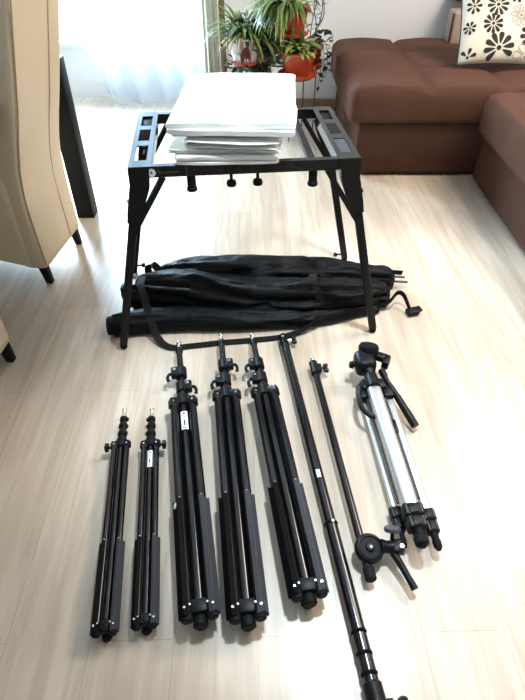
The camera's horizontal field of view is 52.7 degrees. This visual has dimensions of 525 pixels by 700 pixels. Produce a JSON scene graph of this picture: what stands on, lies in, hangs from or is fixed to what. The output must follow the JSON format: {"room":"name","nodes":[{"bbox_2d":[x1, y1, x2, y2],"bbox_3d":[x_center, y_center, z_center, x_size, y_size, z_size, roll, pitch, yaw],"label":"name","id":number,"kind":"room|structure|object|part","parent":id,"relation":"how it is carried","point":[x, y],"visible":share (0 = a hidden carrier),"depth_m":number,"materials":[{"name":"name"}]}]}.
{"room":"living room","nodes":[
{"label":"living room","id":0,"kind":"room"},
{"bbox_2d":[0,98,524,699],"bbox_3d":[0.200,-0.067,2.092,5.200,0.100,6.000,0,42,0],"label":"floor","id":1,"kind":"structure","parent":0,"point":[458,364],"depth_m":1.63,"materials":[{"name":"beige wood"}]},
{"bbox_2d":[0,317,15,362],"bbox_3d":[-1.056,-0.273,1.432,0.642,1.090,0.404,5,42,5],"label":"dining chair","id":2,"kind":"object","parent":1,"relation":"on","point":[6,351],"visible":1,"depth_m":1.84,"materials":[{"name":"beige leather"}]},
{"bbox_3d":[-0.873,-0.286,1.390,0.267,1.015,0.380,5,42,5],"label":"backrest","id":3,"kind":"part","parent":2,"relation":"part of","materials":[{"name":"beige leather"}]},
{"bbox_3d":[-0.908,-0.001,1.869,0.042,0.100,0.036,5,42,5],"label":"leg","id":4,"kind":"part","parent":2,"relation":"part of","materials":[{"name":"black plastic"}]},
{"bbox_2d":[0,0,81,283],"bbox_3d":[-1.022,-0.813,2.032,0.642,1.090,0.404,5,42,5],"label":"dining chair","id":5,"kind":"object","parent":1,"relation":"on","point":[38,217],"visible":1,"depth_m":1.95,"materials":[{"name":"beige leather"}]},
{"bbox_3d":[-1.129,-0.635,2.210,0.426,0.398,0.404,5,42,5],"label":"seat","id":6,"kind":"part","parent":5,"relation":"part of","materials":[{"name":"beige leather"}]},
{"bbox_3d":[-0.913,-0.329,2.233,0.042,0.100,0.036,5,42,5],"label":"leg","id":7,"kind":"part","parent":5,"relation":"part of","materials":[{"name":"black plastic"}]},
{"bbox_3d":[-0.874,-0.541,2.469,0.042,0.100,0.036,5,42,5],"label":"leg","id":8,"kind":"part","parent":5,"relation":"part of","materials":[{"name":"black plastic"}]},
{"bbox_2d":[59,56,97,217],"bbox_3d":[-1.446,-0.450,1.882,1.191,0.750,1.660,0,42,0],"label":"dining table","id":9,"kind":"object","parent":1,"relation":"on","point":[71,143],"visible":0.51,"depth_m":2.48,"materials":[{"name":"black wood"}]},
{"bbox_2d":[90,407,130,642],"bbox_3d":[-0.403,0.417,1.437,0.079,0.058,0.688,-5,42,-5],"label":"stand","id":10,"kind":"object","parent":1,"relation":"on","point":[108,627],"visible":1,"depth_m":1.32,"materials":[{"name":"black metal"}]},
{"bbox_3d":[-0.453,0.288,1.564,0.026,0.027,0.027,-5,42,-5],"label":"star knob","id":11,"kind":"part","parent":10,"relation":"part of","materials":[{"name":"black plastic"}]},
{"bbox_3d":[-0.405,0.457,1.374,0.017,0.017,0.506,-5,42,-5],"label":"leg","id":12,"kind":"part","parent":10,"relation":"part of","materials":[{"name":"black metal"}]},
{"bbox_3d":[-0.369,0.454,1.378,0.017,0.017,0.506,-5,42,-5],"label":"leg","id":13,"kind":"part","parent":10,"relation":"part of","materials":[{"name":"black metal"}]},
{"bbox_2d":[130,408,166,635],"bbox_3d":[-0.301,0.411,1.444,0.079,0.058,0.673,-5,42,-6],"label":"stand","id":14,"kind":"object","parent":1,"relation":"on","point":[146,617],"visible":1,"depth_m":1.33,"materials":[{"name":"black metal"}]},
{"bbox_3d":[-0.317,0.452,1.381,0.017,0.017,0.494,-5,42,-6],"label":"leg","id":15,"kind":"part","parent":14,"relation":"part of","materials":[{"name":"black metal"}]},
{"bbox_3d":[-0.281,0.448,1.384,0.017,0.017,0.494,-5,42,-6],"label":"leg","id":16,"kind":"part","parent":14,"relation":"part of","materials":[{"name":"black metal"}]},
{"bbox_3d":[-0.299,0.281,1.573,0.026,0.027,0.027,-5,42,-6],"label":"star knob","id":17,"kind":"part","parent":14,"relation":"part of","materials":[{"name":"black plastic"}]},
{"bbox_2d":[166,341,221,630],"bbox_3d":[-0.220,0.300,1.548,0.101,0.084,0.985,-6,42,-7],"label":"stand","id":18,"kind":"object","parent":1,"relation":"on","point":[198,595],"visible":1,"depth_m":1.36,"materials":[{"name":"black metal"}]},
{"bbox_3d":[-0.312,0.090,1.772,0.020,0.015,0.044,11,43,12],"label":"lever","id":19,"kind":"part","parent":18,"relation":"part of","materials":[{"name":"black plastic"}]},
{"bbox_3d":[-0.224,0.383,1.424,0.025,0.025,0.626,-6,42,-7],"label":"leg","id":20,"kind":"part","parent":18,"relation":"part of","materials":[{"name":"black metal"}]},
{"bbox_3d":[-0.222,0.127,1.730,0.020,0.015,0.044,-25,48,-25],"label":"lever","id":21,"kind":"part","parent":18,"relation":"part of","materials":[{"name":"black plastic"}]},
{"bbox_3d":[-0.167,0.377,1.431,0.025,0.025,0.626,-6,42,-7],"label":"leg","id":22,"kind":"part","parent":18,"relation":"part of","materials":[{"name":"black metal"}]},
{"bbox_2d":[201,0,220,72],"bbox_3d":[-0.335,-2.623,3.054,0.120,2.388,0.053,0,42,0],"label":"drape","id":23,"kind":"object","parent":1,"relation":"on","point":[212,60],"visible":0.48,"depth_m":3.54,"materials":[{"name":"white fabric"}]},
{"bbox_2d":[210,333,268,631],"bbox_3d":[-0.091,0.286,1.563,0.101,0.084,1.024,-5,42,-5],"label":"stand","id":24,"kind":"object","parent":1,"relation":"on","point":[246,602],"visible":1,"depth_m":1.37,"materials":[{"name":"black metal"}]},
{"bbox_3d":[-0.162,0.113,1.747,0.020,0.015,0.045,12,43,13],"label":"lever","id":25,"kind":"part","parent":24,"relation":"part of","materials":[{"name":"black plastic"}]},
{"bbox_3d":[-0.102,0.373,1.436,0.025,0.025,0.652,-5,42,-5],"label":"leg","id":26,"kind":"part","parent":24,"relation":"part of","materials":[{"name":"black metal"}]},
{"bbox_3d":[-0.092,0.058,1.807,0.020,0.015,0.045,-22,46,-23],"label":"lever","id":27,"kind":"part","parent":24,"relation":"part of","materials":[{"name":"black plastic"}]},
{"bbox_3d":[-0.045,0.368,1.441,0.025,0.025,0.652,-5,42,-5],"label":"leg","id":28,"kind":"part","parent":24,"relation":"part of","materials":[{"name":"black metal"}]},
{"bbox_2d":[120,106,375,348],"bbox_3d":[-0.071,-0.453,1.947,0.958,0.668,0.525,-4,42,-4],"label":"keyboard stand","id":29,"kind":"object","parent":1,"relation":"on","point":[338,152],"visible":0.95,"depth_m":1.66,"materials":[{"name":"black metal"},{"name":"black plastic"},{"name":"black rubber"}]},
{"bbox_3d":[-0.450,-0.232,1.779,0.153,0.530,0.026,-14,44,-15],"label":"leg","id":30,"kind":"part","parent":29,"relation":"part of","materials":[{"name":"black metal"}]},
{"bbox_3d":[-0.498,-0.549,2.132,0.147,0.530,0.024,-1,42,-1],"label":"leg","id":31,"kind":"part","parent":29,"relation":"part of","materials":[{"name":"black metal"}]},
{"bbox_3d":[-0.381,-0.676,1.721,0.069,0.032,0.476,-4,42,-4],"label":"plate","id":32,"kind":"part","parent":29,"relation":"part of","materials":[{"name":"black metal"}]},
{"bbox_2d":[142,118,152,125],"bbox_3d":[-0.396,-0.779,1.826,0.036,0.008,0.090,-4,42,-4],"label":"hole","id":33,"kind":"object","parent":29,"relation":"attached to","point":[149,121],"depth_m":1.82,"materials":[{"name":"rubber"}]},
{"bbox_2d":[174,153,278,164],"bbox_3d":[-0.114,-0.712,1.715,0.328,0.027,0.490,0,42,0],"label":"sheet","id":34,"kind":"object","parent":29,"relation":"on","point":[180,158],"visible":0.21,"depth_m":1.54,"materials":[{"name":"white fabric"}]},
{"bbox_2d":[168,136,282,153],"bbox_3d":[-0.102,-0.731,1.704,0.340,0.018,0.496,0,42,0],"label":"sheet","id":35,"kind":"object","parent":34,"relation":"on","point":[177,146],"visible":0.12,"depth_m":1.53,"materials":[{"name":"white fabric"}]},
{"bbox_2d":[184,136,278,149],"bbox_3d":[-0.081,-0.739,1.683,0.290,0.023,0.487,0,42,0],"label":"sheet","id":36,"kind":"object","parent":35,"relation":"on","point":[222,142],"visible":0.22,"depth_m":1.52,"materials":[{"name":"white fabric"}]},
{"bbox_3d":[-0.093,-0.767,1.687,0.363,0.012,0.449,0,42,0],"label":"sheet","id":37,"kind":"object","parent":36,"relation":"on","visible":0},
{"bbox_2d":[165,72,296,136],"bbox_3d":[-0.078,-0.792,1.681,0.390,0.032,0.549,0,42,0],"label":"sheet","id":38,"kind":"object","parent":37,"relation":"on","point":[223,103],"visible":1,"depth_m":1.59,"materials":[{"name":"white fabric"}]},
{"bbox_3d":[-0.095,-0.846,1.913,0.688,0.034,0.024,-4,42,-4],"label":"rail","id":39,"kind":"part","parent":29,"relation":"part of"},
{"bbox_3d":[-0.049,-0.545,1.579,0.688,0.034,0.024,-4,42,-4],"label":"rail","id":40,"kind":"part","parent":29,"relation":"part of","materials":[{"name":"black metal"}]},
{"bbox_2d":[320,112,331,119],"bbox_3d":[0.223,-0.821,1.873,0.036,0.008,0.090,-4,42,-4],"label":"socket","id":41,"kind":"object","parent":29,"relation":"attached to","point":[324,115],"depth_m":1.87,"materials":[{"name":"grey plastic"}]},
{"bbox_3d":[0.237,-0.718,1.768,0.069,0.032,0.476,-4,42,-4],"label":"plate","id":42,"kind":"part","parent":29,"relation":"part of","materials":[{"name":"black metal"}]},
{"bbox_3d":[0.307,-0.604,2.193,0.147,0.530,0.024,-7,42,-8],"label":"leg","id":43,"kind":"part","parent":29,"relation":"part of","materials":[{"name":"black metal"}]},
{"bbox_3d":[0.355,-0.286,1.840,0.153,0.530,0.026,6,42,6],"label":"leg","id":44,"kind":"part","parent":29,"relation":"part of","materials":[{"name":"black metal"}]},
{"bbox_2d":[120,269,389,350],"bbox_3d":[-0.027,-0.187,2.031,1.078,0.158,0.395,0,42,0],"label":"bag","id":45,"kind":"object","parent":1,"relation":"on","point":[169,287],"visible":0.83,"depth_m":2.02,"materials":[{"name":"black fabric"}]},
{"bbox_2d":[106,290,421,336],"bbox_3d":[0.024,-0.140,2.032,1.221,0.087,0.124,-4,42,-5],"label":"bag","id":46,"kind":"object","parent":1,"relation":"on","point":[175,318],"visible":0.77,"depth_m":1.99,"materials":[{"name":"black fabric"}]},
{"bbox_2d":[217,0,319,141],"bbox_3d":[-0.023,-1.973,3.178,0.754,1.280,0.339,11,43,12],"label":"plant stand","id":47,"kind":"object","parent":1,"relation":"on","point":[223,57],"visible":0.2,"depth_m":3.31,"materials":[{"name":"grey metal"}]},
{"bbox_3d":[-0.252,-2.043,3.247,0.043,1.268,0.044,0,42,0],"label":"post","id":48,"kind":"part","parent":47,"relation":"part of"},
{"bbox_2d":[197,2,289,67],"bbox_3d":[-0.097,-1.906,3.183,0.631,0.366,0.615,0,42,0],"label":"spider plant","id":49,"kind":"object","parent":47,"relation":"on","point":[243,49],"visible":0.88,"depth_m":3.12,"materials":[{"name":"green plant"}]},
{"bbox_3d":[-0.107,-1.831,3.223,0.206,0.146,0.206,0,42,0],"label":"pot","id":50,"kind":"part","parent":49,"relation":"part of","materials":[{"name":"white ceramic"}]},
{"bbox_2d":[224,9,288,72],"bbox_3d":[-0.018,-1.804,3.290,0.448,0.509,0.306,0,42,0],"label":"plant","id":51,"kind":"object","parent":47,"relation":"on","point":[262,67],"visible":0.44,"depth_m":3.23,"materials":[{"name":"green plant"}]},
{"bbox_2d":[244,0,323,44],"bbox_3d":[0.131,-1.944,3.064,0.499,0.283,0.434,20,46,21],"label":"spider plant","id":52,"kind":"object","parent":47,"relation":"on","point":[285,13],"visible":0.96,"depth_m":3.00,"materials":[{"name":"green plant"}]},
{"bbox_3d":[0.165,-1.934,3.103,0.220,0.141,0.220,0,42,0],"label":"pot","id":53,"kind":"part","parent":52,"relation":"part of","materials":[{"name":"ceramic"}]},
{"bbox_2d":[274,23,323,80],"bbox_3d":[0.228,-1.785,3.137,0.273,0.304,0.331,30,50,29],"label":"variegated plant","id":54,"kind":"object","parent":47,"relation":"on","point":[298,57],"visible":0.94,"depth_m":3.12,"materials":[{"name":"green plant"}]},
{"bbox_3d":[0.215,-1.730,3.192,0.214,0.131,0.214,0,42,0],"label":"pot","id":55,"kind":"part","parent":54,"relation":"part of","materials":[{"name":"ceramic"}]},
{"bbox_3d":[0.250,-1.505,3.341,0.006,0.365,0.006,15,44,17],"label":"leg","id":56,"kind":"part","parent":47,"relation":"part of","materials":[{"name":"grey metal"}]},
{"bbox_3d":[0.340,-1.645,3.484,0.006,0.382,0.006,15,44,17],"label":"leg","id":57,"kind":"part","parent":47,"relation":"part of","materials":[{"name":"grey metal"}]},
{"bbox_2d":[305,0,332,93],"bbox_3d":[0.331,-1.918,3.206,0.256,0.651,0.170,24,47,24],"label":"trailing plant","id":58,"kind":"object","parent":47,"relation":"on","point":[317,63],"visible":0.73,"depth_m":3.23,"materials":[{"name":"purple plant"}]},
{"bbox_3d":[0.295,-1.844,3.305,0.170,0.116,0.170,0,42,0],"label":"pot","id":59,"kind":"part","parent":58,"relation":"part of","materials":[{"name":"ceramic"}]},
{"bbox_2d":[144,254,407,288],"bbox_3d":[0.052,-0.324,2.192,1.107,0.147,0.191,0,42,0],"label":"bag","id":60,"kind":"object","parent":1,"relation":"on","point":[254,265],"visible":0.39,"depth_m":2.15,"materials":[{"name":"black fabric"}]},
{"bbox_3d":[0.554,-0.322,2.207,0.071,0.035,0.007,-9,43,-10],"label":"zip pull","id":61,"kind":"part","parent":60,"relation":"part of","materials":[{"name":"black"}]},
{"bbox_3d":[0.568,-0.286,2.212,0.076,0.015,0.010,0,42,0],"label":"rod","id":62,"kind":"part","parent":60,"relation":"part of","materials":[{"name":"grey metal"}]},
{"bbox_2d":[244,333,328,608],"bbox_3d":[0.035,0.269,1.582,0.099,0.084,0.979,-6,42,-7],"label":"stand","id":63,"kind":"object","parent":1,"relation":"on","point":[303,570],"visible":1,"depth_m":1.40,"materials":[{"name":"black metal"}]},
{"bbox_3d":[-0.052,0.060,1.805,0.020,0.015,0.044,11,43,12],"label":"lever","id":64,"kind":"part","parent":63,"relation":"part of","materials":[{"name":"black plastic"}]},
{"bbox_3d":[-0.042,0.106,1.754,0.020,0.015,0.044,11,43,12],"label":"lever","id":65,"kind":"part","parent":63,"relation":"part of","materials":[{"name":"black plastic"}]},
{"bbox_3d":[0.029,0.352,1.459,0.025,0.025,0.622,-6,42,-7],"label":"leg","id":66,"kind":"part","parent":63,"relation":"part of","materials":[{"name":"black metal"}]},
{"bbox_3d":[0.086,0.346,1.466,0.025,0.025,0.622,-6,42,-7],"label":"leg","id":67,"kind":"part","parent":63,"relation":"part of","materials":[{"name":"black metal"}]},
{"bbox_2d":[278,333,407,699],"bbox_3d":[0.182,0.356,1.512,0.087,0.043,1.235,-5,42,-6],"label":"pole","id":68,"kind":"object","parent":1,"relation":"on","point":[372,686],"visible":1,"depth_m":1.32,"materials":[{"name":"black metal"}]},
{"bbox_3d":[0.116,-0.038,1.949,0.017,0.025,0.042,-5,42,-6],"label":"wing knob","id":69,"kind":"part","parent":68,"relation":"part of","materials":[{"name":"black plastic"}]},
{"bbox_3d":[0.286,0.737,1.089,0.036,0.043,0.044,-5,42,-6],"label":"knob","id":70,"kind":"part","parent":68,"relation":"part of","materials":[{"name":"black plastic"}]},
{"bbox_2d":[309,357,417,590],"bbox_3d":[0.261,0.283,1.549,0.132,0.079,0.834,-4,42,-5],"label":"boom arm","id":71,"kind":"object","parent":1,"relation":"on","point":[369,549],"visible":1,"depth_m":1.33,"materials":[{"name":"black metal"}]},
{"bbox_3d":[0.214,0.062,1.829,0.026,0.026,0.042,-4,42,-5],"label":"wing knob","id":72,"kind":"part","parent":71,"relation":"part of","materials":[{"name":"black plastic"}]},
{"bbox_3d":[0.324,0.491,1.325,0.057,0.038,0.038,0,42,0],"label":"clamp arm","id":73,"kind":"part","parent":71,"relation":"part of","materials":[{"name":"black plastic"}]},
{"bbox_3d":[0.345,0.538,1.291,0.020,0.030,0.095,-17,45,-18],"label":"lever","id":74,"kind":"part","parent":71,"relation":"part of","materials":[{"name":"black plastic"}]},
{"bbox_2d":[349,342,442,550],"bbox_3d":[0.398,0.242,1.571,0.187,0.120,0.730,-3,42,-3],"label":"camera tripod","id":75,"kind":"object","parent":1,"relation":"on","point":[415,515],"visible":0.96,"depth_m":1.53,"materials":[{"name":"grey metal"}]},
{"bbox_3d":[0.304,0.049,1.773,0.031,0.028,0.028,-3,42,-3],"label":"knob","id":76,"kind":"part","parent":75,"relation":"part of","materials":[{"name":"black plastic"}]},
{"bbox_3d":[0.317,0.163,1.657,0.047,0.022,0.139,-11,43,-12],"label":"hinge arm","id":77,"kind":"part","parent":75,"relation":"part of","materials":[{"name":"black plastic"}]},
{"bbox_3d":[0.341,0.298,1.569,0.017,0.013,0.409,-3,42,-3],"label":"leg","id":78,"kind":"part","parent":75,"relation":"part of","materials":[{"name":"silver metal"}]},
{"bbox_3d":[0.390,0.032,1.787,0.081,0.034,0.048,19,45,20],"label":"camera plate","id":79,"kind":"part","parent":75,"relation":"part of","materials":[{"name":"black plastic"}]},
{"bbox_3d":[0.370,0.264,1.538,0.043,0.032,0.454,-3,42,-3],"label":"leg","id":80,"kind":"part","parent":75,"relation":"part of","materials":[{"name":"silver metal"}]},
{"bbox_3d":[0.434,0.153,1.701,0.027,0.078,0.217,-16,44,-17],"label":"pan handle","id":81,"kind":"part","parent":75,"relation":"part of","materials":[{"name":"black plastic"}]},
{"bbox_3d":[0.422,0.294,1.561,0.027,0.020,0.426,-3,42,-3],"label":"leg","id":82,"kind":"part","parent":75,"relation":"part of","materials":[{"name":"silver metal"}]},
{"bbox_2d":[330,8,524,251],"bbox_3d":[1.354,-0.944,2.494,1.791,0.665,3.076,0,42,0],"label":"sofa","id":83,"kind":"object","parent":1,"relation":"on","point":[405,105],"visible":0.84,"depth_m":2.86,"materials":[{"name":"brown fabric"}]},
{"bbox_2d":[330,38,524,122],"bbox_3d":[1.107,-1.654,3.183,1.291,0.199,1.100,0,42,0],"label":"cushion","id":84,"kind":"object","parent":83,"relation":"on","point":[412,80],"depth_m":2.83,"materials":[{"name":"brown fabric"}]},
{"bbox_3d":[1.720,-2.067,3.387,1.060,0.190,0.140,0,42,0],"label":"panel","id":85,"kind":"part","parent":83,"relation":"part of","materials":[{"name":"beige fabric"}]},
{"bbox_2d":[456,0,524,65],"bbox_3d":[1.302,-1.785,2.886,0.477,0.372,0.305,0,42,0],"label":"throw cushion","id":86,"kind":"object","parent":83,"relation":"on","point":[491,31],"visible":1,"depth_m":2.84,"materials":[{"name":"beige fabric"}]},
{"bbox_3d":[1.650,-0.442,2.199,0.930,0.284,1.920,0,42,0],"label":"seat","id":87,"kind":"part","parent":83,"relation":"part of","materials":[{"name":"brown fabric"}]},
{"bbox_2d":[479,92,524,185],"bbox_3d":[1.593,-0.611,2.041,0.919,0.206,1.955,0,42,0],"label":"seat cushion","id":88,"kind":"object","parent":83,"relation":"on","point":[502,123],"depth_m":2.51,"materials":[{"name":"brown fabric"}]},
{"bbox_2d":[224,0,460,97],"bbox_3d":[0.200,-2.857,3.173,5.200,2.600,0.340,0,42,0],"label":"wall","id":89,"kind":"structure","parent":0,"point":[393,20],"depth_m":3.54,"materials":[{"name":"white paint"}]},
{"bbox_2d":[59,40,205,97],"bbox_3d":[-1.225,-2.787,3.357,1.850,2.250,0.090,0,42,0],"label":"curtain","id":90,"kind":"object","parent":89,"relation":"in","point":[94,68],"depth_m":3.94,"materials":[{"name":"white fabric"}]},
{"bbox_2d":[296,98,335,109],"bbox_3d":[1.250,-1.802,3.884,3.100,0.080,0.016,0,42,0],"label":"baseboard","id":91,"kind":"structure","parent":89,"relation":"attached to","point":[307,102],"depth_m":3.87,"materials":[{"name":"brown wood"}]}
]}

